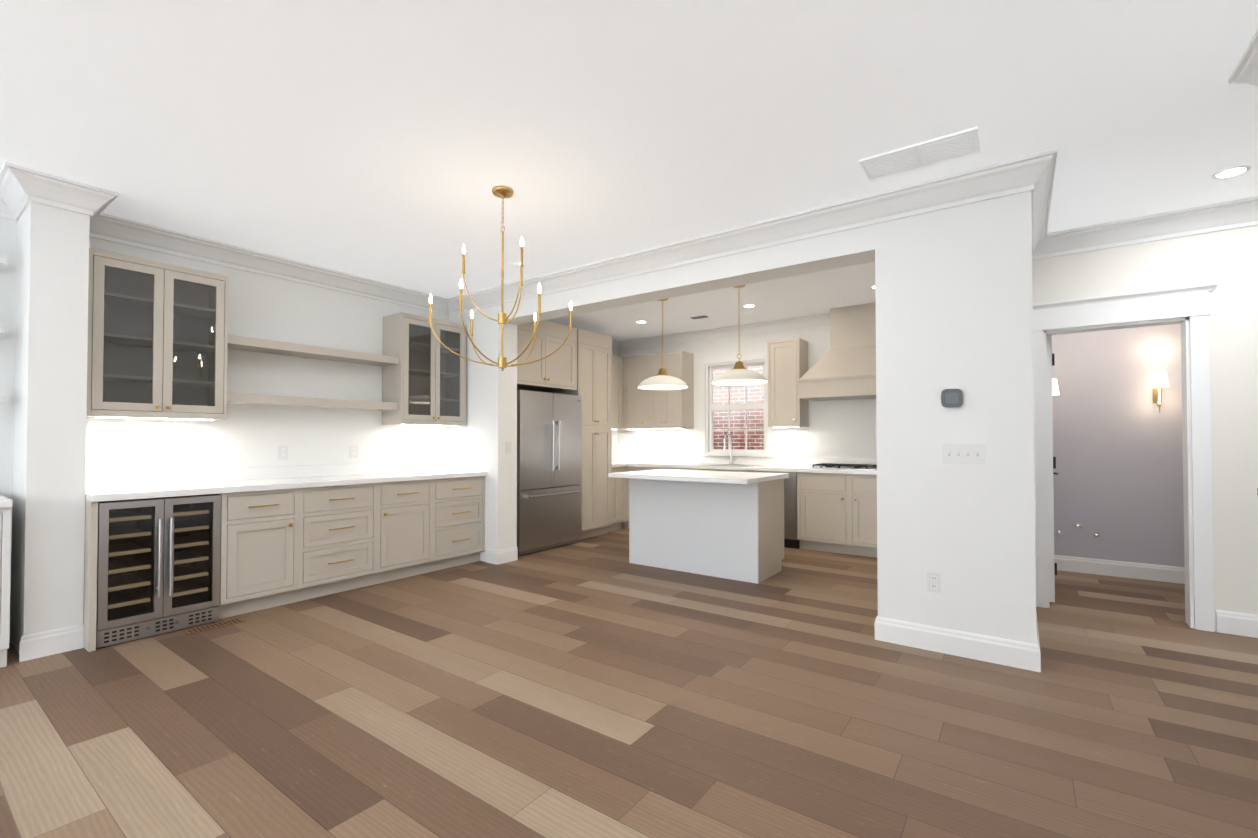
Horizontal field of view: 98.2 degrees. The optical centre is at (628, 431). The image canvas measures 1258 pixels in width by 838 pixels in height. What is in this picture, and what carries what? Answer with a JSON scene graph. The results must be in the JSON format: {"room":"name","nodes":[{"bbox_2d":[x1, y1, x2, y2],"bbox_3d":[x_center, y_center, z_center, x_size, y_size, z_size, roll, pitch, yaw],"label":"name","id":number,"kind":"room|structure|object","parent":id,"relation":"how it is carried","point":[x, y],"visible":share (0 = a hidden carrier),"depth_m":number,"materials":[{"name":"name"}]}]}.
{"room":"dining room","nodes":[
{"label":"dining room","id":0,"kind":"room"},
{"bbox_2d":[10,202,89,653],"bbox_3d":[-3.520,-0.083,3.312,0.480,2.740,0.240,-1,-1,36],"label":"wall","id":1,"kind":"structure","parent":0,"point":[49,471],"depth_m":3.17,"materials":[{"name":"white paint"}]},
{"bbox_2d":[0,162,39,220],"bbox_3d":[-3.529,-1.381,3.124,0.468,0.150,0.108,-1,-1,36],"label":"crown molding","id":2,"kind":"structure","parent":1,"relation":"attached to","point":[22,189],"depth_m":3.09,"materials":[{"name":"white paint"}]},
{"bbox_2d":[19,624,83,661],"bbox_3d":[-3.319,1.214,3.147,0.016,0.140,0.272,-1,-1,36],"label":"baseboard","id":3,"kind":"structure","parent":1,"relation":"attached to","point":[51,642],"depth_m":3.13,"materials":[{"name":"white paint"}]},
{"bbox_2d":[68,183,123,236],"bbox_3d":[-3.332,-1.377,3.399,0.468,0.150,0.128,-1,-1,36],"label":"crown molding","id":4,"kind":"structure","parent":1,"relation":"attached to","point":[90,200],"depth_m":3.29,"materials":[{"name":"white paint"}]},
{"bbox_2d":[0,217,617,641],"bbox_3d":[-3.336,-0.071,4.084,0.120,2.740,10.930,-1,-1,36],"label":"wall","id":5,"kind":"structure","parent":0,"point":[268,309],"depth_m":4.51,"materials":[{"name":"white paint"}]},
{"bbox_2d":[0,256,7,403],"bbox_3d":[-4.325,-0.598,2.349,0.298,0.840,2.145,-1,-1,36],"label":"shelf","id":6,"kind":"object","parent":5,"relation":"attached to","point":[3,265],"visible":1,"depth_m":3.13,"materials":[{"name":"white"}]},
{"bbox_2d":[86,247,227,420],"bbox_3d":[-3.270,-0.612,3.771,0.358,1.058,0.735,-1,-1,36],"label":"upper cabinet","id":7,"kind":"object","parent":5,"relation":"attached to","point":[157,340],"visible":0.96,"depth_m":3.73,"materials":[{"name":"beige wood"}]},
{"bbox_2d":[92,218,447,312],"bbox_3d":[-2.795,-1.357,4.663,0.108,0.150,2.770,-1,-1,36],"label":"crown molding","id":8,"kind":"structure","parent":5,"relation":"attached to","point":[129,232],"depth_m":4.40,"materials":[{"name":"white paint"}]},
{"bbox_2d":[279,446,287,459],"bbox_3d":[-2.901,0.179,4.574,0.008,0.115,0.070,-1,-1,36],"label":"outlet","id":9,"kind":"object","parent":5,"relation":"attached to","point":[283,450],"depth_m":4.57,"materials":[{"name":"white plastic"}]},
{"bbox_2d":[350,445,357,457],"bbox_3d":[-2.551,0.187,5.061,0.008,0.115,0.070,-1,-1,36],"label":"outlet","id":10,"kind":"object","parent":5,"relation":"attached to","point":[353,448],"depth_m":5.06,"materials":[{"name":"white plastic"}]},
{"bbox_2d":[382,312,465,425],"bbox_3d":[-2.039,-0.586,5.488,0.358,1.058,0.730,-1,-1,36],"label":"upper cabinet","id":11,"kind":"object","parent":5,"relation":"attached to","point":[424,382],"visible":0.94,"depth_m":5.39,"materials":[{"name":"beige wood"}]},
{"bbox_2d":[517,320,576,391],"bbox_3d":[-1.203,-0.886,6.375,0.683,0.760,1.080,-1,-1,36],"label":"upper cabinet","id":12,"kind":"object","parent":5,"relation":"attached to","point":[556,371],"visible":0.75,"depth_m":6.25,"materials":[{"name":"beige wood"}]},
{"bbox_2d":[612,339,619,351],"bbox_3d":[-0.948,-1.317,7.240,0.108,0.150,2.550,-1,-1,36],"label":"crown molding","id":13,"kind":"structure","parent":5,"relation":"attached to","point":[615,344],"depth_m":8.28,"materials":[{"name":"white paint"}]},
{"bbox_2d":[612,355,621,429],"bbox_3d":[-0.417,-0.560,7.751,0.358,1.058,0.676,-1,-1,36],"label":"upper cabinet","id":14,"kind":"object","parent":5,"relation":"attached to","point":[616,392],"visible":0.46,"depth_m":7.84,"materials":[{"name":"beige wood"}]},
{"bbox_2d":[448,305,516,561],"bbox_3d":[-1.558,-0.045,5.774,0.800,2.740,0.250,-1,-1,36],"label":"wall","id":15,"kind":"structure","parent":0,"point":[483,436],"depth_m":5.56,"materials":[{"name":"white paint"}]},
{"bbox_2d":[491,546,517,564],"bbox_3d":[-1.240,1.251,5.516,0.036,0.140,0.266,-1,-1,36],"label":"baseboard","id":16,"kind":"structure","parent":15,"relation":"attached to","point":[510,554],"depth_m":5.47,"materials":[{"name":"white paint"}]},
{"bbox_2d":[506,442,510,452],"bbox_3d":[-1.225,0.164,5.544,0.005,0.115,0.070,-1,-1,36],"label":"light switch","id":17,"kind":"object","parent":15,"relation":"attached to","point":[508,447],"visible":1,"depth_m":5.54,"materials":[{"name":"white plastic"}]},
{"bbox_2d":[440,148,1056,314],"bbox_3d":[0.126,-1.362,4.367,5.202,0.150,0.108,-1,-1,36],"label":"crown molding","id":18,"kind":"structure","parent":15,"relation":"attached to","point":[1034,173],"depth_m":3.61,"materials":[{"name":"white paint"}]},
{"bbox_2d":[0,528,1257,837],"bbox_3d":[0.217,1.311,1.620,8.900,0.100,11.100,-1,-1,36],"label":"floor","id":19,"kind":"structure","parent":0,"point":[598,686],"depth_m":2.42,"materials":[{"name":"brown wood"}]},
{"bbox_2d":[0,507,11,667],"bbox_3d":[-4.191,0.833,2.231,0.623,0.875,2.145,-1,-1,36],"label":"base cabinet","id":20,"kind":"object","parent":19,"relation":"on","point":[5,541],"visible":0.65,"depth_m":2.92,"materials":[{"name":"white wood"}]},
{"bbox_2d":[0,495,12,507],"bbox_3d":[-4.191,0.375,2.238,0.627,0.040,2.145,-1,-1,36],"label":"countertop","id":21,"kind":"structure","parent":20,"relation":"on","point":[5,502],"depth_m":2.92,"materials":[{"name":"white stone"}]},
{"bbox_2d":[96,494,220,647],"bbox_3d":[-3.174,0.859,3.616,0.651,0.865,0.603,-1,-1,36],"label":"wine cooler","id":22,"kind":"object","parent":19,"relation":"on","point":[158,565],"visible":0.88,"depth_m":3.48,"materials":[{"name":"silver"}]},
{"bbox_2d":[184,618,244,634],"bbox_3d":[-2.746,1.289,3.615,0.110,0.004,0.310,-1,-1,36],"label":"floor vent","id":23,"kind":"object","parent":19,"relation":"in","point":[213,626],"visible":1,"depth_m":3.60,"materials":[{"name":"brown wood"}]},
{"bbox_2d":[189,488,306,618],"bbox_3d":[-2.865,0.861,4.092,0.600,0.876,0.522,-1,-1,36],"label":"base cabinet","id":24,"kind":"object","parent":19,"relation":"on","point":[279,547],"depth_m":3.92,"materials":[{"name":"beige wood"}]},
{"bbox_2d":[307,483,382,599],"bbox_3d":[-2.552,0.868,4.528,0.600,0.876,0.679,-1,-1,36],"label":"base cabinet","id":25,"kind":"object","parent":19,"relation":"on","point":[345,522],"depth_m":4.39,"materials":[{"name":"beige wood"}]},
{"bbox_2d":[383,479,438,581],"bbox_3d":[-2.217,0.876,4.995,0.600,0.876,0.599,-1,-1,36],"label":"base cabinet","id":26,"kind":"object","parent":19,"relation":"on","point":[410,508],"depth_m":4.87,"materials":[{"name":"beige wood"}]},
{"bbox_2d":[439,476,484,569],"bbox_3d":[-1.893,0.883,5.448,0.600,0.876,0.643,-1,-1,36],"label":"base cabinet","id":27,"kind":"object","parent":19,"relation":"on","point":[461,499],"depth_m":5.31,"materials":[{"name":"beige wood"}]},
{"bbox_2d":[85,460,486,501],"bbox_3d":[-2.540,0.361,4.534,0.637,0.140,2.896,-1,-1,36],"label":"countertop","id":28,"kind":"structure","parent":27,"relation":"on","point":[111,486],"depth_m":4.18,"materials":[{"name":"white stone"}]},
{"bbox_2d":[517,389,581,555],"bbox_3d":[-1.132,0.438,6.347,0.808,1.768,1.010,-1,-1,36],"label":"fridge","id":29,"kind":"object","parent":19,"relation":"on","point":[549,468],"visible":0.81,"depth_m":6.08,"materials":[{"name":"silver metal"}]},
{"bbox_2d":[551,328,611,539],"bbox_3d":[-0.677,0.045,7.095,0.683,2.600,0.675,-1,-1,36],"label":"pantry","id":30,"kind":"object","parent":19,"relation":"on","point":[594,370],"visible":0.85,"depth_m":6.91,"materials":[{"name":"beige wood"}]},
{"bbox_2d":[607,466,625,531],"bbox_3d":[-0.382,0.915,7.531,0.628,0.875,0.396,-1,-1,36],"label":"base cabinet","id":31,"kind":"object","parent":19,"relation":"on","point":[618,501],"visible":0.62,"depth_m":7.39,"materials":[{"name":"beige wood"}]},
{"bbox_2d":[629,478,783,583],"bbox_3d":[0.755,0.881,5.366,1.360,0.875,0.685,-1,-1,36],"label":"kitchen island","id":32,"kind":"object","parent":19,"relation":"on","point":[729,531],"visible":0.79,"depth_m":5.01,"materials":[{"name":"white wood"}]},
{"bbox_2d":[608,469,788,483],"bbox_3d":[0.666,0.422,5.249,1.430,0.040,0.980,-1,-1,36],"label":"island countertop","id":33,"kind":"structure","parent":32,"relation":"on","point":[732,477],"depth_m":4.99,"materials":[{"name":"white stone"}]},
{"bbox_2d":[622,466,876,557],"bbox_3d":[1.387,0.904,6.861,4.299,0.875,0.628,-1,-1,36],"label":"base cabinet","id":34,"kind":"object","parent":19,"relation":"on","point":[836,513],"visible":0.33,"depth_m":5.92,"materials":[{"name":"beige wood"}]},
{"bbox_2d":[612,454,876,474],"bbox_3d":[1.281,0.395,6.722,4.299,0.140,1.005,-1,-1,36],"label":"countertop","id":35,"kind":"structure","parent":34,"relation":"on","point":[779,464],"depth_m":6.93,"materials":[{"name":"white stone"}]},
{"bbox_2d":[695,464,753,465],"bbox_3d":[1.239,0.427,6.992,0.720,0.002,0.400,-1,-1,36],"label":"sink basin","id":36,"kind":"object","parent":35,"relation":"in","point":[725,464],"visible":0.96,"depth_m":7.07,"materials":[{"name":"white ceramic"}]},
{"bbox_2d":[723,433,736,463],"bbox_3d":[1.321,0.225,7.107,0.112,0.410,0.230,-1,-1,36],"label":"faucet","id":37,"kind":"object","parent":35,"relation":"on","point":[731,461],"visible":0.92,"depth_m":7.18,"materials":[{"name":"silver metal"}]},
{"bbox_2d":[810,463,876,469],"bbox_3d":[2.550,0.393,6.084,0.910,0.040,0.510,-1,-1,36],"label":"cooktop","id":38,"kind":"object","parent":35,"relation":"in","point":[848,466],"visible":0.83,"depth_m":6.07,"materials":[{"name":"silver metal"}]},
{"bbox_2d":[747,470,799,548],"bbox_3d":[1.808,0.901,6.543,0.600,0.872,0.656,-1,-1,36],"label":"dishwasher","id":39,"kind":"object","parent":19,"relation":"on","point":[791,540],"visible":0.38,"depth_m":6.19,"materials":[{"name":"silver metal"}]},
{"bbox_2d":[874,616,878,639],"bbox_3d":[2.242,1.233,4.368,0.016,0.140,2.456,-1,-1,36],"label":"baseboard","id":40,"kind":"structure","parent":19,"relation":"on","point":[876,624],"depth_m":3.37,"materials":[{"name":"white paint"}]},
{"bbox_2d":[879,617,1030,670],"bbox_3d":[1.855,1.214,3.145,0.750,0.140,0.016,-1,-1,36],"label":"baseboard","id":41,"kind":"structure","parent":19,"relation":"on","point":[1013,653],"depth_m":3.12,"materials":[{"name":"white paint"}]},
{"bbox_2d":[1054,555,1184,583],"bbox_3d":[4.451,1.242,4.913,1.290,0.140,0.016,-1,-1,36],"label":"baseboard","id":42,"kind":"structure","parent":19,"relation":"on","point":[1173,574],"depth_m":4.91,"materials":[{"name":"white paint"}]},
{"bbox_2d":[0,0,1257,340],"bbox_3d":[0.217,-1.528,1.665,8.900,0.102,11.100,-1,-1,36],"label":"ceiling","id":43,"kind":"structure","parent":0,"point":[394,142],"depth_m":2.53,"materials":[{"name":"white paint"}]},
{"bbox_2d":[429,186,571,370],"bbox_3d":[-0.761,-0.909,3.278,0.821,1.090,0.805,-1,-1,36],"label":"chandelier","id":44,"kind":"object","parent":43,"relation":"hanging from","point":[503,192],"visible":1,"depth_m":3.25,"materials":[{"name":"gold metal"}]},
{"bbox_2d":[638,298,687,389],"bbox_3d":[0.356,-0.940,5.764,0.530,0.950,0.530,-1,-1,36],"label":"pendant light","id":45,"kind":"object","parent":43,"relation":"hanging from","point":[662,380],"visible":0.98,"depth_m":5.65,"materials":[{"name":"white metal"}]},
{"bbox_2d":[690,315,707,318],"bbox_3d":[0.860,-1.397,6.664,0.200,0.008,0.100,-1,-1,36],"label":"ceiling vent","id":46,"kind":"object","parent":43,"relation":"in","point":[700,317],"visible":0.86,"depth_m":6.65,"materials":[{"name":"grey metal"}]},
{"bbox_2d":[712,285,767,384],"bbox_3d":[1.063,-0.948,5.257,0.530,0.950,0.530,-1,-1,36],"label":"pendant light","id":47,"kind":"object","parent":43,"relation":"hanging from","point":[739,373],"visible":1,"depth_m":5.18,"materials":[{"name":"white metal"}]},
{"bbox_2d":[742,304,755,307],"bbox_3d":[1.347,-1.407,6.107,0.149,0.005,0.149,-1,-1,30],"label":"recessed light","id":48,"kind":"object","parent":43,"relation":"in","point":[748,305],"depth_m":6.12,"materials":[{"name":"white paint"}]},
{"bbox_2d":[859,126,980,180],"bbox_3d":[1.529,-1.453,2.876,0.540,0.015,0.260,-1,-1,36],"label":"ceiling vent","id":49,"kind":"object","parent":43,"relation":"in","point":[963,143],"visible":0.98,"depth_m":2.85,"materials":[{"name":"white metal"}]},
{"bbox_2d":[1212,165,1251,178],"bbox_3d":[3.383,-1.455,3.060,0.149,0.005,0.149,-1,-1,30],"label":"recessed light","id":50,"kind":"object","parent":43,"relation":"in","point":[1230,172],"depth_m":3.05,"materials":[{"name":"white paint"}]},
{"bbox_2d":[1228,29,1257,85],"bbox_3d":[0.405,-1.442,-0.762,0.128,0.150,7.378,-1,-1,36],"label":"crown molding","id":51,"kind":"structure","parent":43,"relation":"attached to","point":[1246,70],"depth_m":2.15,"materials":[{"name":"white paint"}]},
{"bbox_2d":[499,224,874,324],"bbox_3d":[0.191,-1.279,4.540,3.505,0.310,0.250,-1,-1,36],"label":"header beam","id":52,"kind":"structure","parent":0,"point":[850,247],"depth_m":4.11,"materials":[{"name":"white paint"}]},
{"bbox_2d":[618,327,876,458],"bbox_3d":[1.611,-0.023,7.188,4.305,2.740,0.120,-1,-1,36],"label":"wall","id":53,"kind":"structure","parent":0,"point":[840,429],"depth_m":6.76,"materials":[{"name":"white paint"}]},
{"bbox_2d":[623,351,693,429],"bbox_3d":[0.397,-0.560,7.769,0.995,1.058,0.358,-1,-1,36],"label":"upper cabinet","id":54,"kind":"object","parent":53,"relation":"attached to","point":[643,409],"visible":1,"depth_m":7.60,"materials":[{"name":"beige wood"}]},
{"bbox_2d":[620,313,829,351],"bbox_3d":[1.545,-1.319,7.115,4.305,0.150,0.108,-1,-1,36],"label":"crown molding","id":55,"kind":"structure","parent":53,"relation":"attached to","point":[820,321],"depth_m":7.25,"materials":[{"name":"white paint"}]},
{"bbox_2d":[698,352,774,456],"bbox_3d":[1.435,-0.343,7.279,1.090,1.347,0.145,-1,-1,36],"label":"kitchen window","id":56,"kind":"structure","parent":53,"relation":"in","point":[708,366],"depth_m":7.35,"materials":[{"name":"white paint"}]},
{"bbox_2d":[767,338,807,427],"bbox_3d":[1.940,-0.577,6.664,0.391,1.058,0.358,-1,-1,36],"label":"upper cabinet","id":57,"kind":"object","parent":53,"relation":"attached to","point":[787,370],"visible":1,"depth_m":6.55,"materials":[{"name":"beige wood"}]},
{"bbox_2d":[798,302,875,400],"bbox_3d":[2.544,-0.892,6.105,1.124,1.032,0.569,-1,-1,36],"label":"range hood","id":58,"kind":"object","parent":53,"relation":"attached to","point":[843,367],"visible":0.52,"depth_m":6.03,"materials":[{"name":"beige wood"}]},
{"bbox_2d":[875,191,1036,643],"bbox_3d":[2.790,-0.065,4.461,0.789,2.740,3.180,-1,-1,36],"label":"wall","id":59,"kind":"structure","parent":0,"point":[954,296],"depth_m":3.14,"materials":[{"name":"white paint"}]},
{"bbox_2d":[927,571,940,592],"bbox_3d":[1.791,0.885,3.200,0.070,0.116,0.008,-1,-1,36],"label":"outlet","id":60,"kind":"object","parent":59,"relation":"attached to","point":[933,581],"visible":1,"depth_m":3.20,"materials":[{"name":"white plastic"}]},
{"bbox_2d":[940,388,963,408],"bbox_3d":[1.868,-0.193,3.151,0.121,0.121,0.024,-1,-1,36],"label":"thermostat","id":61,"kind":"object","parent":59,"relation":"attached to","point":[951,398],"visible":1,"depth_m":3.14,"materials":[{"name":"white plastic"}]},
{"bbox_2d":[942,444,984,463],"bbox_3d":[1.912,0.129,3.117,0.206,0.111,0.019,-1,-1,36],"label":"switch plate","id":62,"kind":"object","parent":59,"relation":"attached to","point":[963,453],"visible":1,"depth_m":3.11,"materials":[{"name":"white plastic"}]},
{"bbox_2d":[1046,324,1183,566],"bbox_3d":[3.646,-0.076,3.793,1.320,2.740,0.012,-1,-1,36],"label":"wall","id":63,"kind":"structure","parent":0,"point":[1118,455],"depth_m":3.88,"materials":[{"name":"grey paint"}]},
{"bbox_2d":[1052,379,1059,394],"bbox_3d":[3.709,-0.282,4.864,0.214,0.365,0.130,-1,-1,36],"label":"sconce","id":64,"kind":"object","parent":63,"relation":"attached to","point":[1055,389],"visible":0.15,"depth_m":4.79,"materials":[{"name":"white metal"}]},
{"bbox_2d":[1075,523,1081,528],"bbox_3d":[4.196,0.885,5.086,0.056,0.055,0.039,-1,-1,36],"label":"stub","id":65,"kind":"object","parent":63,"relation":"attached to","point":[1078,525],"depth_m":5.09,"materials":[{"name":"silver metal"}]},
{"bbox_2d":[1149,370,1169,412],"bbox_3d":[4.611,-0.344,4.740,0.130,0.365,0.149,-1,-1,36],"label":"sconce","id":66,"kind":"object","parent":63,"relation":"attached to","point":[1158,380],"visible":1,"depth_m":4.72,"materials":[{"name":"gold metal"}]},
{"bbox_2d":[1032,225,1257,630],"bbox_3d":[4.479,-0.086,3.115,3.526,2.740,0.120,-1,-1,36],"label":"wall","id":67,"kind":"structure","parent":0,"point":[1227,260],"depth_m":3.51,"materials":[{"name":"white paint"}]},
{"bbox_2d":[1031,612,1040,672],"bbox_3d":[2.600,1.220,3.485,0.016,0.140,1.436,-1,-1,36],"label":"baseboard","id":68,"kind":"structure","parent":67,"relation":"attached to","point":[1035,648],"depth_m":2.91,"materials":[{"name":"white paint"}]},
{"bbox_2d":[1031,189,1055,256],"bbox_3d":[2.615,-1.376,3.468,0.108,0.150,1.290,-1,-1,36],"label":"crown molding","id":69,"kind":"structure","parent":67,"relation":"attached to","point":[1041,202],"depth_m":3.65,"materials":[{"name":"white paint"}]},
{"bbox_2d":[1046,335,1057,602],"bbox_3d":[3.434,0.283,4.416,0.092,2.018,0.766,-1,-1,36],"label":"room door","id":70,"kind":"structure","parent":67,"relation":"in","point":[1051,467],"depth_m":4.12,"materials":[{"name":"white paint"}]},
{"bbox_2d":[1033,282,1218,631],"bbox_3d":[3.421,0.170,3.853,1.030,2.250,0.177,-1,-1,36],"label":"door frame","id":71,"kind":"structure","parent":67,"relation":"attached to","point":[1186,308],"depth_m":3.64,"materials":[{"name":"white paint"}]},
{"bbox_2d":[1032,196,1257,259],"bbox_3d":[4.364,-1.382,3.077,3.406,0.150,0.108,-1,-1,36],"label":"crown molding","id":72,"kind":"structure","parent":67,"relation":"attached to","point":[1239,213],"depth_m":3.66,"materials":[{"name":"white paint"}]},
{"bbox_2d":[1216,610,1257,637],"bbox_3d":[4.763,1.209,2.808,2.410,0.140,0.016,-1,-1,36],"label":"baseboard","id":73,"kind":"structure","parent":67,"relation":"attached to","point":[1227,622],"depth_m":3.45,"materials":[{"name":"white paint"}]},
{"label":"outside","id":74,"kind":"structure","parent":0,"visible":0},
{"bbox_2d":[713,366,763,456],"bbox_3d":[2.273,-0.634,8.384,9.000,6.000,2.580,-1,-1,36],"label":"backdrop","id":75,"kind":"structure","parent":74,"point":[752,393],"depth_m":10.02,"materials":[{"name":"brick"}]}
]}

